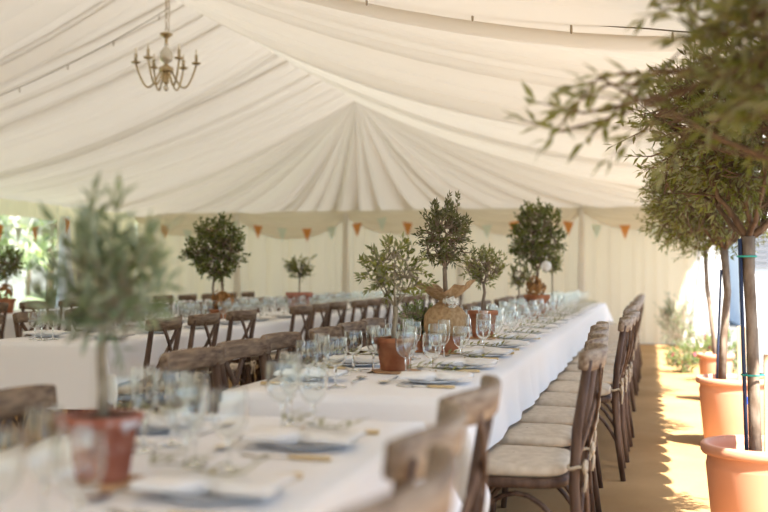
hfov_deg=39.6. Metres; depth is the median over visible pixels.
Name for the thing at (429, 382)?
dinner plate
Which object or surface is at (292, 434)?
napkin
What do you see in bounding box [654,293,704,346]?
shrub
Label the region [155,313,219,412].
chair
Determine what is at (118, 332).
napkin
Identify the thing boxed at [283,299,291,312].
wine glass
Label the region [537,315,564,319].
sprig
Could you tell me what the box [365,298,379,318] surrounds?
chair
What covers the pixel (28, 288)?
tree
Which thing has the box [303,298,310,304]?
wine glass
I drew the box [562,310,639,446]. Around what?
chair
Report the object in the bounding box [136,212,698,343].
wall
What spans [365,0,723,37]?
string lights
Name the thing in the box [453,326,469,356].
wine glass
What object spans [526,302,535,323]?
wine glass
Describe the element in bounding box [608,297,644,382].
chair
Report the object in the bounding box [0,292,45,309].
ground
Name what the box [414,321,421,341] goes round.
bowl
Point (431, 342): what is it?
wine glass
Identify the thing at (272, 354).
cushion
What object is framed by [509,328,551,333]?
napkin
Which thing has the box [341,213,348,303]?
drape
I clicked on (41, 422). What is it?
wine glass
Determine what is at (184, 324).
napkin
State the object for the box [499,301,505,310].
bowl
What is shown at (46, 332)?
napkin
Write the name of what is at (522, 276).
tree
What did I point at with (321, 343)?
bowl
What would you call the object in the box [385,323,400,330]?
wine glass
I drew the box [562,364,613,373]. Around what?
cushion
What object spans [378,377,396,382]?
spoon
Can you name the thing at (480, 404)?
chair
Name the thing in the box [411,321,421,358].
wine glass
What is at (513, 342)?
napkin
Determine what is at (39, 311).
bowl
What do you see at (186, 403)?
bowl
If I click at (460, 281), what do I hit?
drape
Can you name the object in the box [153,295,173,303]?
chair
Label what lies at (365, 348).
napkin
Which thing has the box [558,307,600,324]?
tablecloth
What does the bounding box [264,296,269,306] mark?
bowl
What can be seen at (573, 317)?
napkin
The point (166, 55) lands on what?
chandelier
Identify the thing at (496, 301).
chair
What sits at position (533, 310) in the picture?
wine glass
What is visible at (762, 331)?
ground
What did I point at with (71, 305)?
chair
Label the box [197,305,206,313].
wine glass
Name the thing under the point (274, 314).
napkin
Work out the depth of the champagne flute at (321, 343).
3.46 m
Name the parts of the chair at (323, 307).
leg, rail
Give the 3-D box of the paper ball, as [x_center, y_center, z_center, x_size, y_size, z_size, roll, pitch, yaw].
[1.340,0.060,8.808,0.086,0.133,0.086,0,-1,14]
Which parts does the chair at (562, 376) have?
leg, leg, rail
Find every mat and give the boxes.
[96,475,145,491]
[374,369,420,373]
[423,352,463,354]
[470,336,499,338]
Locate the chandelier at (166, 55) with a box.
[131,0,200,90]
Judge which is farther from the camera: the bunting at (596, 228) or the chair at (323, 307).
the bunting at (596, 228)
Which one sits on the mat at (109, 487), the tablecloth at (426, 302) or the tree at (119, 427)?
the tree at (119, 427)
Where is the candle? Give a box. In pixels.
[177,49,180,56]
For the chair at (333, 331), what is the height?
0.877 m
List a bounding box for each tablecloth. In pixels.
[0,314,28,338]
[0,326,234,409]
[0,416,461,511]
[2,308,116,331]
[150,300,244,309]
[182,317,306,351]
[205,297,286,312]
[208,352,534,511]
[256,310,362,327]
[347,301,434,307]
[347,305,402,323]
[367,332,563,400]
[500,321,581,367]
[518,313,591,348]
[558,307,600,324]
[568,303,613,323]
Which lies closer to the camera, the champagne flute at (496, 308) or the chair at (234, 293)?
the champagne flute at (496, 308)
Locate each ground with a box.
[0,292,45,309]
[727,320,767,373]
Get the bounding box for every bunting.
[0,218,144,243]
[161,217,681,241]
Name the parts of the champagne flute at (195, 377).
stem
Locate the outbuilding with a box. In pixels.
[728,214,767,326]
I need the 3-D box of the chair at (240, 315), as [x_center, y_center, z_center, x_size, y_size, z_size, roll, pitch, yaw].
[-1.160,0.807,7.347,0.526,0.877,0.499,0,-1,15]
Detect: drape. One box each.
[232,214,240,297]
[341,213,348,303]
[456,211,464,308]
[577,209,585,302]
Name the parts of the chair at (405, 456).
leg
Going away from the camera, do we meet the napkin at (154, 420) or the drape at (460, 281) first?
the napkin at (154, 420)
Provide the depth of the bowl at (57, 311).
6.14 m
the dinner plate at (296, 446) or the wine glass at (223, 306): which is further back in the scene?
the wine glass at (223, 306)
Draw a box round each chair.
[0,303,8,338]
[0,314,25,444]
[0,384,57,424]
[12,311,76,422]
[19,301,48,336]
[57,300,82,330]
[65,309,79,411]
[77,316,182,410]
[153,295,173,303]
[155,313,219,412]
[159,347,224,388]
[177,294,196,316]
[180,302,245,381]
[195,309,256,387]
[201,293,216,301]
[207,301,255,395]
[215,338,270,387]
[227,292,236,298]
[240,305,312,385]
[241,292,254,298]
[256,297,270,381]
[260,331,301,361]
[281,303,329,350]
[308,326,342,339]
[327,301,346,325]
[337,321,366,354]
[340,443,458,511]
[350,300,367,354]
[358,296,407,353]
[361,318,384,345]
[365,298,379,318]
[378,297,391,322]
[382,401,466,490]
[393,314,408,330]
[407,295,417,309]
[417,294,426,307]
[427,295,437,308]
[436,375,501,511]
[454,293,462,307]
[462,303,475,309]
[472,302,484,306]
[480,300,491,309]
[487,343,607,511]
[489,333,608,511]
[494,299,503,306]
[495,327,608,511]
[500,297,509,302]
[534,321,608,487]
[543,317,632,481]
[553,313,636,462]
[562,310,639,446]
[567,307,634,364]
[572,305,635,358]
[580,303,640,411]
[584,301,638,399]
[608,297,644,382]
[608,298,641,338]
[608,300,642,395]
[609,294,644,367]
[609,295,643,371]
[609,296,642,331]
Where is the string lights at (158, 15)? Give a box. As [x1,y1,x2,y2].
[0,7,170,95]
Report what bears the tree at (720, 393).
on the floor
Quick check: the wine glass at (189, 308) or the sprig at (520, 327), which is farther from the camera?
the wine glass at (189, 308)
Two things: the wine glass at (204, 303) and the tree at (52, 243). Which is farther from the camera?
the tree at (52, 243)
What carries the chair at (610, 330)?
on the floor
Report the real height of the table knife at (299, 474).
0.010 m
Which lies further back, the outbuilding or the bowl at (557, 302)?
the outbuilding
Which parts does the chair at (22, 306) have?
leg, rail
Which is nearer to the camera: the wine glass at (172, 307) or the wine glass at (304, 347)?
the wine glass at (304, 347)
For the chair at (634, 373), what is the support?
on the floor
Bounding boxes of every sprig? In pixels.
[149,449,269,474]
[281,409,367,427]
[407,358,468,369]
[449,349,493,357]
[467,340,510,346]
[488,332,526,338]
[504,327,537,332]
[519,323,547,327]
[526,319,557,322]
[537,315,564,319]
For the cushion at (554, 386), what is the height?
0.048 m
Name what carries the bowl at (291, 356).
on the champagne flute at (291, 356)
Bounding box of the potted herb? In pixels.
[398,298,432,351]
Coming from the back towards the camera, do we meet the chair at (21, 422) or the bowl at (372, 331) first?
the chair at (21, 422)
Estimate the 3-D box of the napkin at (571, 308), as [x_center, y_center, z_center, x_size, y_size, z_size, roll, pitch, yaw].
[1.913,0.542,10.683,0.262,0.038,0.165,0,-1,16]
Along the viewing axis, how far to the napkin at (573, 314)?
9.45 m
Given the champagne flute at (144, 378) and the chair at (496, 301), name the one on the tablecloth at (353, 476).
the champagne flute at (144, 378)
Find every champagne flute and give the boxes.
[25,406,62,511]
[37,309,46,339]
[131,366,156,453]
[176,301,182,315]
[181,372,207,466]
[192,301,198,314]
[209,299,215,308]
[240,297,245,309]
[252,298,257,309]
[264,296,269,315]
[278,296,283,312]
[280,352,300,425]
[313,334,329,389]
[366,325,379,372]
[402,319,413,359]
[403,326,416,370]
[438,320,449,357]
[471,306,478,309]
[478,310,487,312]
[487,304,494,309]
[495,307,503,333]
[499,301,505,325]
[509,299,515,303]
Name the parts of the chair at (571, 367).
leg, leg, rail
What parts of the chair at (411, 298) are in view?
rail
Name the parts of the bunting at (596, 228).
cord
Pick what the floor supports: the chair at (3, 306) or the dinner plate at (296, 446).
the chair at (3, 306)
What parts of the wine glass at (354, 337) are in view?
stem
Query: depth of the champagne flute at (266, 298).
9.60 m
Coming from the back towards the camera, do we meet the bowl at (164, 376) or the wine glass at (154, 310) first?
the wine glass at (154, 310)
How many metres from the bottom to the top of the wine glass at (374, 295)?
0.156 m
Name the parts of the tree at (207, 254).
second stem, pot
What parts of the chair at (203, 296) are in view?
rail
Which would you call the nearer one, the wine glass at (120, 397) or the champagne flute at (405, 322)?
the wine glass at (120, 397)
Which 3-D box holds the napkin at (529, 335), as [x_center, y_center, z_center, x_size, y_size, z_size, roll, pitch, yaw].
[0.759,0.452,6.028,0.262,0.038,0.165,0,-1,21]
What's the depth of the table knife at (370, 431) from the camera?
2.50 m
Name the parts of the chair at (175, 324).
leg, rail, leg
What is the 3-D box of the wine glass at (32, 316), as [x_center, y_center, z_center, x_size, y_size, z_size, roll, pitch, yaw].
[-2.014,0.403,6.152,0.073,0.156,0.073,-1,-1,27]
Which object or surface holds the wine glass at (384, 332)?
on the tablecloth at (369, 398)
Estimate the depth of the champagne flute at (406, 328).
3.99 m
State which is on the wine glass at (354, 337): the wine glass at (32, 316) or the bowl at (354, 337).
the bowl at (354, 337)
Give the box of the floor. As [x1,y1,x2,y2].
[2,344,763,511]
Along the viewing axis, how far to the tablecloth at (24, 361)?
5.89 m
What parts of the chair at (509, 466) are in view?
seat, leg, leg, rail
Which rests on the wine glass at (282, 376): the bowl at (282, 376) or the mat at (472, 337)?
the bowl at (282, 376)
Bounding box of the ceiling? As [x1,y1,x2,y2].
[0,0,766,216]
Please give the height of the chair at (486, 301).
0.877 m
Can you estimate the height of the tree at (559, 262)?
0.594 m
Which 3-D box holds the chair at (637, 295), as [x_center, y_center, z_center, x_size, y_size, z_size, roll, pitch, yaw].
[2.760,0.893,12.407,0.526,0.877,0.499,0,-1,13]
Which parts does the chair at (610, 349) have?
leg, rail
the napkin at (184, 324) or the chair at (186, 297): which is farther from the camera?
the chair at (186, 297)
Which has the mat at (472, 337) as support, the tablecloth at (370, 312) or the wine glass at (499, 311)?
the wine glass at (499, 311)
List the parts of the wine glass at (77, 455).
stem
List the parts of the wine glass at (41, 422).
stem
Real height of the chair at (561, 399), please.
0.877 m
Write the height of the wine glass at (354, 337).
0.156 m
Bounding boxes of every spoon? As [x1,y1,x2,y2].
[86,484,129,500]
[198,429,214,435]
[214,437,239,448]
[351,376,366,382]
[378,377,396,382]
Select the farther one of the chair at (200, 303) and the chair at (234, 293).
the chair at (234, 293)
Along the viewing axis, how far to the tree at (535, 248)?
8.98 m
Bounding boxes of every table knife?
[285,472,302,478]
[327,366,369,369]
[363,429,378,434]
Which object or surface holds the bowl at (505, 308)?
on the wine glass at (505, 308)
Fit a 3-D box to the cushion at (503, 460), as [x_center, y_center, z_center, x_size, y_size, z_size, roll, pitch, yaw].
[0.451,0.705,3.710,0.398,0.048,0.446,0,-1,15]
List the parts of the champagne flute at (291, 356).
stem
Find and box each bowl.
[28,312,38,327]
[37,309,46,326]
[46,310,59,326]
[108,374,133,409]
[131,366,156,416]
[156,368,188,413]
[165,382,206,435]
[181,372,207,408]
[209,388,247,437]
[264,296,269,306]
[266,360,298,402]
[280,352,300,389]
[298,364,327,402]
[313,334,329,364]
[327,337,347,366]
[344,330,362,354]
[366,325,379,352]
[377,328,390,351]
[395,331,416,357]
[402,319,413,330]
[403,326,416,334]
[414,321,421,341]
[428,323,446,344]
[438,320,449,343]
[476,313,490,320]
[495,307,503,315]
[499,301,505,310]
[503,307,515,319]
[516,304,527,311]
[526,302,535,305]
[552,300,559,309]
[559,298,566,307]
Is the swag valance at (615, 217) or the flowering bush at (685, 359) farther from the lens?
the swag valance at (615, 217)
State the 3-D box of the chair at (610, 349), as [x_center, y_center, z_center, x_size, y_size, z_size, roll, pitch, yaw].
[1.880,0.834,8.917,0.526,0.877,0.499,0,-1,13]
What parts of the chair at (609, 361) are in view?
rail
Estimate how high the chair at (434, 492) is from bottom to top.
0.891 m
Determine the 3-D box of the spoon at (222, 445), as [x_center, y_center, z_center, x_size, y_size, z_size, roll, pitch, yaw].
[-0.334,0.411,2.349,0.037,0.008,0.178,0,-1,10]
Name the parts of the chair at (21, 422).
rail, leg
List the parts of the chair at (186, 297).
rail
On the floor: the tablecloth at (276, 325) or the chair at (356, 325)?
the chair at (356, 325)
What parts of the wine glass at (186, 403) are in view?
stem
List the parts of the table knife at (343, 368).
handle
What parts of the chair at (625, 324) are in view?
seat, leg, leg, rail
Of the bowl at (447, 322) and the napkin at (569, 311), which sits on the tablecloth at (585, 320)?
the napkin at (569, 311)
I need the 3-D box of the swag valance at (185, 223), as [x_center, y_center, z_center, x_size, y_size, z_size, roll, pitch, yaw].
[-3.496,-0.554,18.732,1.960,0.400,0.080,0,-1,14]
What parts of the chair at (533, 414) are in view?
leg, leg, rail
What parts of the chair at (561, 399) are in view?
leg, rail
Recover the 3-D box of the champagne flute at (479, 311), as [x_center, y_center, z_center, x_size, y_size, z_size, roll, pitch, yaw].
[0.535,0.384,5.756,0.054,0.180,0.054,1,-1,-35]
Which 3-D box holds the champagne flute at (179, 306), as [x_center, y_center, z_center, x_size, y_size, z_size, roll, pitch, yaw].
[-1.505,0.419,7.841,0.054,0.180,0.054,0,-1,9]
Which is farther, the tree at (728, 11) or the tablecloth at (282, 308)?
the tablecloth at (282, 308)
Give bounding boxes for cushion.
[195,363,237,372]
[251,351,286,359]
[488,444,569,476]
[496,422,571,447]
[518,405,574,425]
[534,392,577,407]
[543,381,610,395]
[553,372,612,384]
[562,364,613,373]
[567,357,614,364]
[572,352,615,358]
[580,347,616,352]
[584,343,617,346]
[608,332,619,334]
[608,335,618,338]
[608,339,617,342]
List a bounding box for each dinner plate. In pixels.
[32,335,60,336]
[137,427,169,432]
[161,492,252,501]
[268,443,341,449]
[342,363,378,365]
[408,379,453,383]
[440,365,481,368]
[468,354,506,356]
[486,345,518,347]
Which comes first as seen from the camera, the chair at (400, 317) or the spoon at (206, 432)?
the spoon at (206, 432)
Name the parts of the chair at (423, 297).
rail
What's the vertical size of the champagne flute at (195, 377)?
0.180 m
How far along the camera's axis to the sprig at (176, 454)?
1.80 m
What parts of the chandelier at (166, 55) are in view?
arm, arm, arm, globe, chain, arm, arm, arm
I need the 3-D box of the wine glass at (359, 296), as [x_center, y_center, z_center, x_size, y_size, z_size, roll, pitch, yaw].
[-0.262,0.497,11.742,0.073,0.156,0.073,0,-1,18]
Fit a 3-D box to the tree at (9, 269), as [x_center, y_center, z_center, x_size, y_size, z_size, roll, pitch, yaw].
[-3.639,0.215,10.292,0.376,0.670,0.365,0,-1,-20]
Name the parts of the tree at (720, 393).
pot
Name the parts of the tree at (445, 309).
pot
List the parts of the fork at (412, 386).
handle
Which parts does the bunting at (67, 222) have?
cord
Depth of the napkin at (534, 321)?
7.71 m
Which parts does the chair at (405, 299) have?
rail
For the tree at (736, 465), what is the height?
2.134 m
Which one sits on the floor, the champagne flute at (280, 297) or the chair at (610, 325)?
the chair at (610, 325)
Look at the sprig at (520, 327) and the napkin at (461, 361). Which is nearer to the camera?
the napkin at (461, 361)
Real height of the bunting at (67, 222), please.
0.443 m
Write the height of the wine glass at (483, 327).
0.156 m
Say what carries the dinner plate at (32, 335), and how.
on the tablecloth at (24, 361)
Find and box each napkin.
[22,329,70,335]
[88,331,134,336]
[126,468,298,497]
[138,412,209,428]
[182,323,212,326]
[220,319,249,322]
[237,425,367,444]
[256,315,276,319]
[268,313,299,316]
[327,368,348,377]
[344,355,379,363]
[360,346,417,352]
[397,370,473,380]
[433,357,498,365]
[454,347,513,354]
[479,339,529,345]
[493,333,542,338]
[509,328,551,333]
[521,323,559,328]
[529,320,567,323]
[538,316,571,320]
[545,315,575,318]
[551,313,580,315]
[556,310,584,313]
[561,308,588,310]
[572,305,593,307]
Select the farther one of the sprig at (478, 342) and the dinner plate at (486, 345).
the dinner plate at (486, 345)
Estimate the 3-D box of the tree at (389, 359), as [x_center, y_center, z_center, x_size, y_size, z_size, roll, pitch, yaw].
[0.035,0.170,4.115,0.345,0.537,0.280,1,-1,-30]
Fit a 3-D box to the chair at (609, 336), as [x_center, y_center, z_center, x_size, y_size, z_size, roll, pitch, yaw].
[2.316,0.863,10.664,0.526,0.877,0.499,0,-1,12]
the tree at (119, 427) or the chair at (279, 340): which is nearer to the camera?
the tree at (119, 427)
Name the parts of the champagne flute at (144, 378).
stem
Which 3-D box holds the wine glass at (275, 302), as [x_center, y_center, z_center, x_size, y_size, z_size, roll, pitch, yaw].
[-0.955,0.452,9.366,0.079,0.166,0.079,1,-1,-35]
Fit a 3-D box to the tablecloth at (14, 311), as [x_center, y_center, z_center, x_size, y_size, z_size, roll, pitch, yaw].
[-3.475,0.676,10.900,0.844,0.228,1.833,0,-1,14]
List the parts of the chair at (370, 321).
rail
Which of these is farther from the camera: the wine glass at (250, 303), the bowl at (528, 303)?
the wine glass at (250, 303)
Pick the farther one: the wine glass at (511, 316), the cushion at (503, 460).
the wine glass at (511, 316)
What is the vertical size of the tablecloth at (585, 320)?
0.229 m
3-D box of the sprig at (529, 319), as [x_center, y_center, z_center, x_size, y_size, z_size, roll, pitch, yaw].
[1.070,0.438,7.188,0.225,0.031,0.085,0,-1,-11]
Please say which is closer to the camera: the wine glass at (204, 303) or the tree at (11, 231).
the wine glass at (204, 303)
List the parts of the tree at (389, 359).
pot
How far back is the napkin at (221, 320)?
7.92 m
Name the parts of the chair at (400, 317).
rail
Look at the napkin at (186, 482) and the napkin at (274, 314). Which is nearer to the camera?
the napkin at (186, 482)
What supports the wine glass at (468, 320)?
on the mat at (446, 353)
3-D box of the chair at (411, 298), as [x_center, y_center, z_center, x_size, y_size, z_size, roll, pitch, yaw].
[0.127,0.893,12.429,0.526,0.877,0.499,0,-1,12]
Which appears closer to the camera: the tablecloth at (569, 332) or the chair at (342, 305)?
the tablecloth at (569, 332)
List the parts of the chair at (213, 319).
leg, rail, leg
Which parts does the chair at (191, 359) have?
rail, leg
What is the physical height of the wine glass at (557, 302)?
0.156 m
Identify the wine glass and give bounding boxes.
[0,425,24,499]
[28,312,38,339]
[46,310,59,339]
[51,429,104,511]
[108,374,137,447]
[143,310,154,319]
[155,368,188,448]
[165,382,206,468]
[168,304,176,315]
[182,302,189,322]
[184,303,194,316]
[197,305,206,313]
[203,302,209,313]
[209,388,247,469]
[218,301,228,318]
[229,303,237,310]
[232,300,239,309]
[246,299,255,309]
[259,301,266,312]
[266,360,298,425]
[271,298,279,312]
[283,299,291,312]
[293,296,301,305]
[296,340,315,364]
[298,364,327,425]
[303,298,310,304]
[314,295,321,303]
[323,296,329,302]
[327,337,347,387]
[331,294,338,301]
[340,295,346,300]
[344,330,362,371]
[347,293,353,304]
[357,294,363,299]
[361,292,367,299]
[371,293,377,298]
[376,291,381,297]
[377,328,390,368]
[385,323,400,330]
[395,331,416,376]
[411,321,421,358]
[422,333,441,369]
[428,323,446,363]
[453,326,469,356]
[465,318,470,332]
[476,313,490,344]
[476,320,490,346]
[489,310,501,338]
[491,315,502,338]
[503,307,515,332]
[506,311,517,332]
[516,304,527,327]
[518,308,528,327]
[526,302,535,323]
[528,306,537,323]
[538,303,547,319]
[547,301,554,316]
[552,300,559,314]
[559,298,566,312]
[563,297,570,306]
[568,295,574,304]
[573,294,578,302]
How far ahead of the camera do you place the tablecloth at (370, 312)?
11.87 m
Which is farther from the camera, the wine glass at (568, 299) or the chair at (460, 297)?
the chair at (460, 297)
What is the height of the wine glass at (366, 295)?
0.166 m
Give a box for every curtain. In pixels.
[55,217,73,307]
[682,214,728,346]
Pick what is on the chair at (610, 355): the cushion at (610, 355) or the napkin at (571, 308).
the cushion at (610, 355)
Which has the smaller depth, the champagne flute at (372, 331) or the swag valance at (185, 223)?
the champagne flute at (372, 331)
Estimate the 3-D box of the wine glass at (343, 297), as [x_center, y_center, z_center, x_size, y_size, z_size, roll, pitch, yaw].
[-0.419,0.487,11.158,0.073,0.156,0.073,-1,-1,27]
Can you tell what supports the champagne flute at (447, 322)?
on the tablecloth at (369, 398)
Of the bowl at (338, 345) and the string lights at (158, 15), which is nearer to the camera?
the bowl at (338, 345)
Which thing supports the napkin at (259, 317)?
on the dinner plate
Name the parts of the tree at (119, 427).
pot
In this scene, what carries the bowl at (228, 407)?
on the wine glass at (228, 407)
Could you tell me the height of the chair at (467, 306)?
0.877 m
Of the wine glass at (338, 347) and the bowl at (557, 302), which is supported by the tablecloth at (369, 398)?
the wine glass at (338, 347)
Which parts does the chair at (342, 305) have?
leg, rail, leg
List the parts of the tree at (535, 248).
pot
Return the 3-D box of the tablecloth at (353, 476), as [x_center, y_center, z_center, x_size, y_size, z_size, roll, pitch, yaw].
[-0.496,0.608,1.927,0.991,0.396,2.119,0,-1,14]
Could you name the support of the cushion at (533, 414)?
on the chair at (533, 414)
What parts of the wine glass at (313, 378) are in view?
stem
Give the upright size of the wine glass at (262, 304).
0.156 m
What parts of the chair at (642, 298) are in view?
leg, leg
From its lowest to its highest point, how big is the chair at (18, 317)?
0.877 m
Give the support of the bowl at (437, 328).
on the wine glass at (437, 328)
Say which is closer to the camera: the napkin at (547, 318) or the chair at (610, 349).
the napkin at (547, 318)
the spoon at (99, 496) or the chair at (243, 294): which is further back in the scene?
the chair at (243, 294)
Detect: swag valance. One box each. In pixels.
[134,212,237,235]
[238,211,345,238]
[346,209,460,234]
[461,207,581,236]
[581,206,670,230]
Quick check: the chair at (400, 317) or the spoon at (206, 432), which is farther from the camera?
the chair at (400, 317)
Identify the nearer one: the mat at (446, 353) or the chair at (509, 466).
the chair at (509, 466)
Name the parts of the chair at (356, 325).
rail, leg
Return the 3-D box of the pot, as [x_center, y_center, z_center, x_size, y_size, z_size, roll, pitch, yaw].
[0.164,0.421,5.157,0.120,0.085,0.120,0,-1,14]
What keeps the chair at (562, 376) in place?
on the floor
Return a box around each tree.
[0,198,57,309]
[0,222,135,294]
[0,244,26,312]
[1,209,57,307]
[3,231,45,260]
[19,171,185,483]
[177,211,250,318]
[282,253,317,309]
[353,231,438,370]
[412,189,478,351]
[453,242,508,337]
[502,0,767,195]
[507,195,567,318]
[508,262,532,298]
[542,253,563,312]
[604,23,767,511]
[634,136,767,437]
[634,170,760,374]
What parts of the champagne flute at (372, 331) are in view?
stem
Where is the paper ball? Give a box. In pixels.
[541,255,551,270]
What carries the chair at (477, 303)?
on the floor
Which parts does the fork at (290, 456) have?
handle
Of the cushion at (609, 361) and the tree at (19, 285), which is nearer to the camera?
the cushion at (609, 361)
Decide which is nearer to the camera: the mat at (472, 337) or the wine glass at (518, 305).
the mat at (472, 337)
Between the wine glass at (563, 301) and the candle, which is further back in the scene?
the wine glass at (563, 301)
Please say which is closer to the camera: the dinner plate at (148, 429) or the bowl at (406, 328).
the dinner plate at (148, 429)
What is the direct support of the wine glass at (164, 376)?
on the tablecloth at (353, 476)
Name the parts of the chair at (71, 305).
leg, rail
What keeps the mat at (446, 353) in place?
on the tablecloth at (369, 398)
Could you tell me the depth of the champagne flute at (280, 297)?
9.44 m
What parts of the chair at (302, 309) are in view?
leg, leg, leg, rail, leg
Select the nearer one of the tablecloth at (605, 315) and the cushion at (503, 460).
the cushion at (503, 460)
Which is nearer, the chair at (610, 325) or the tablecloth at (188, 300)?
the chair at (610, 325)
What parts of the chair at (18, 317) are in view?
leg, rail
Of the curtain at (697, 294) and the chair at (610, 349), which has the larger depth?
the curtain at (697, 294)
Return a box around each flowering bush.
[662,339,701,372]
[679,321,716,363]
[695,329,746,372]
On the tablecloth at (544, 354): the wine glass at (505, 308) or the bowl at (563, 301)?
the wine glass at (505, 308)
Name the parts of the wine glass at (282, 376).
stem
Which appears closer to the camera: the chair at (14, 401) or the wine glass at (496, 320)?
the chair at (14, 401)
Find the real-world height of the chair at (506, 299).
0.877 m
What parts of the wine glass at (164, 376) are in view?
stem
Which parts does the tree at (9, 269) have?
pot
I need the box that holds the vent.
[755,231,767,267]
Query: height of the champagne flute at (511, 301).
0.180 m
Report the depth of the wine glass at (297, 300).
9.94 m
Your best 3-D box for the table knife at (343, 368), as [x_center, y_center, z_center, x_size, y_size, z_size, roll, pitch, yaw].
[-0.153,0.442,4.204,0.200,0.010,0.020,0,-1,13]
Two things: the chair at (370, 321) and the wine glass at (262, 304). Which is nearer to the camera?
the chair at (370, 321)
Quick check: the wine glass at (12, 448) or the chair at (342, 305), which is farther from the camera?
the chair at (342, 305)
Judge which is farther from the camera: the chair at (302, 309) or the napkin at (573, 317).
the napkin at (573, 317)
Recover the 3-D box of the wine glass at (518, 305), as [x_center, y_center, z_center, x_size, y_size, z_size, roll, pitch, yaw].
[0.962,0.419,7.423,0.079,0.166,0.079,1,-1,-35]
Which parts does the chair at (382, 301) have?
rail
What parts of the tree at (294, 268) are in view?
pot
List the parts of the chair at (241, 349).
leg, rail, leg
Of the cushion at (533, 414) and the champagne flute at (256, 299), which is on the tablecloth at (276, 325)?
the champagne flute at (256, 299)
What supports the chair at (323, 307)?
on the floor
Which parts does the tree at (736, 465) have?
pot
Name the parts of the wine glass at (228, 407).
stem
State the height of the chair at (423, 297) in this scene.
0.877 m
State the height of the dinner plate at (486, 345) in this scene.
0.010 m
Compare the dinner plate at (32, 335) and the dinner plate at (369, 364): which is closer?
the dinner plate at (369, 364)
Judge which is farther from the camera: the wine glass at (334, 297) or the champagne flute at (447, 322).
the wine glass at (334, 297)
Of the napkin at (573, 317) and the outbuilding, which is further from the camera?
the outbuilding
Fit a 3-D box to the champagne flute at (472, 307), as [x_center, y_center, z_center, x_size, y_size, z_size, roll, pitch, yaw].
[0.553,0.396,6.476,0.054,0.180,0.054,-1,-1,28]
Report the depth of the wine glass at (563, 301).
9.73 m
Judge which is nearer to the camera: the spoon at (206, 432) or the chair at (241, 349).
the spoon at (206, 432)
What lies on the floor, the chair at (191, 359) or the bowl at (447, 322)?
the chair at (191, 359)
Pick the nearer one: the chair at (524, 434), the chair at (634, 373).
the chair at (524, 434)
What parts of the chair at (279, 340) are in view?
rail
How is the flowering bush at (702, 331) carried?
on the floor
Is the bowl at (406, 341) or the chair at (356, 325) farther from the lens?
the chair at (356, 325)
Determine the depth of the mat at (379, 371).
4.05 m
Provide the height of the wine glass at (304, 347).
0.156 m
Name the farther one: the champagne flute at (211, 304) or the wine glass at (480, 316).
the champagne flute at (211, 304)
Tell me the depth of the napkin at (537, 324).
7.13 m
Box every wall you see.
[0,198,135,298]
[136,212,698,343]
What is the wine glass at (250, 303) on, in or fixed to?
on the tablecloth at (276, 325)
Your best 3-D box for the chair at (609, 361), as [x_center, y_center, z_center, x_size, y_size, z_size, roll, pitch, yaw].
[1.561,0.814,7.763,0.526,0.877,0.499,0,-1,14]
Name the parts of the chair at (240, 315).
leg, rail, leg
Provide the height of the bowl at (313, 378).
0.093 m
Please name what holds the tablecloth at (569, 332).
on the trestle table
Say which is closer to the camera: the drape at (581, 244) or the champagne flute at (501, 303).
the champagne flute at (501, 303)
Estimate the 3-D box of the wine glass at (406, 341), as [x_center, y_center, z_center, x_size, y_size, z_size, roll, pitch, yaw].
[0.082,0.360,3.916,0.079,0.166,0.079,-1,-1,27]
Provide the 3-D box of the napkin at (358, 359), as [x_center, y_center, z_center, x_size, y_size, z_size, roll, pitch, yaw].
[-0.111,0.424,4.387,0.262,0.038,0.165,0,-1,15]
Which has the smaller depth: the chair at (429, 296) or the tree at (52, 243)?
the chair at (429, 296)
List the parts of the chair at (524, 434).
leg, leg, rail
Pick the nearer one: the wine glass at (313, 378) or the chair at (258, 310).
the wine glass at (313, 378)
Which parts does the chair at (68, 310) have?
rail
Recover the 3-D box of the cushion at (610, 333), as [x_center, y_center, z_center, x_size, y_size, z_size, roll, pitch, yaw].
[2.420,0.833,11.257,0.398,0.048,0.446,0,-1,15]
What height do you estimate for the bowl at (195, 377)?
0.108 m
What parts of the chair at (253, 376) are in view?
leg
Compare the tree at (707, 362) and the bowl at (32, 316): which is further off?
the tree at (707, 362)
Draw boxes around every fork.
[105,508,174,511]
[239,453,331,460]
[397,385,454,387]
[451,369,479,371]
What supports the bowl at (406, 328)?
on the champagne flute at (406, 328)
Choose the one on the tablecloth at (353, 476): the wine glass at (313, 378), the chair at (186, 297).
the wine glass at (313, 378)
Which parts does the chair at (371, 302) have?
rail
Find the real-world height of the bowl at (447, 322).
0.108 m
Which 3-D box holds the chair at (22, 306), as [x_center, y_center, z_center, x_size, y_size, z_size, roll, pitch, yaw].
[-3.355,0.847,9.706,0.526,0.877,0.499,0,-1,13]
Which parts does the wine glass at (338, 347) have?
stem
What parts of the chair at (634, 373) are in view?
leg, leg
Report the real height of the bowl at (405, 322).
0.108 m
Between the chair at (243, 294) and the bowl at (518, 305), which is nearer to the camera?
the bowl at (518, 305)
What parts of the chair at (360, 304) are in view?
leg, rail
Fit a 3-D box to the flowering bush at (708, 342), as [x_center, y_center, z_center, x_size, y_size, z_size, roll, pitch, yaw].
[3.482,1.022,11.049,0.545,0.670,0.576,-1,-1,33]
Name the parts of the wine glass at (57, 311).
stem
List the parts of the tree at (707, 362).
pot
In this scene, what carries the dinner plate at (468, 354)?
on the tablecloth at (369, 398)
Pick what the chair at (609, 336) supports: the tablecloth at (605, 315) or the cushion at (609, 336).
the cushion at (609, 336)
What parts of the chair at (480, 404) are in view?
rail, leg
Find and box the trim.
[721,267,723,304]
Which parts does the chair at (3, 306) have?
rail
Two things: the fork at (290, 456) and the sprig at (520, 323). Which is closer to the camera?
the fork at (290, 456)
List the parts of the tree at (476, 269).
pot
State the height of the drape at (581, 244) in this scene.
2.130 m

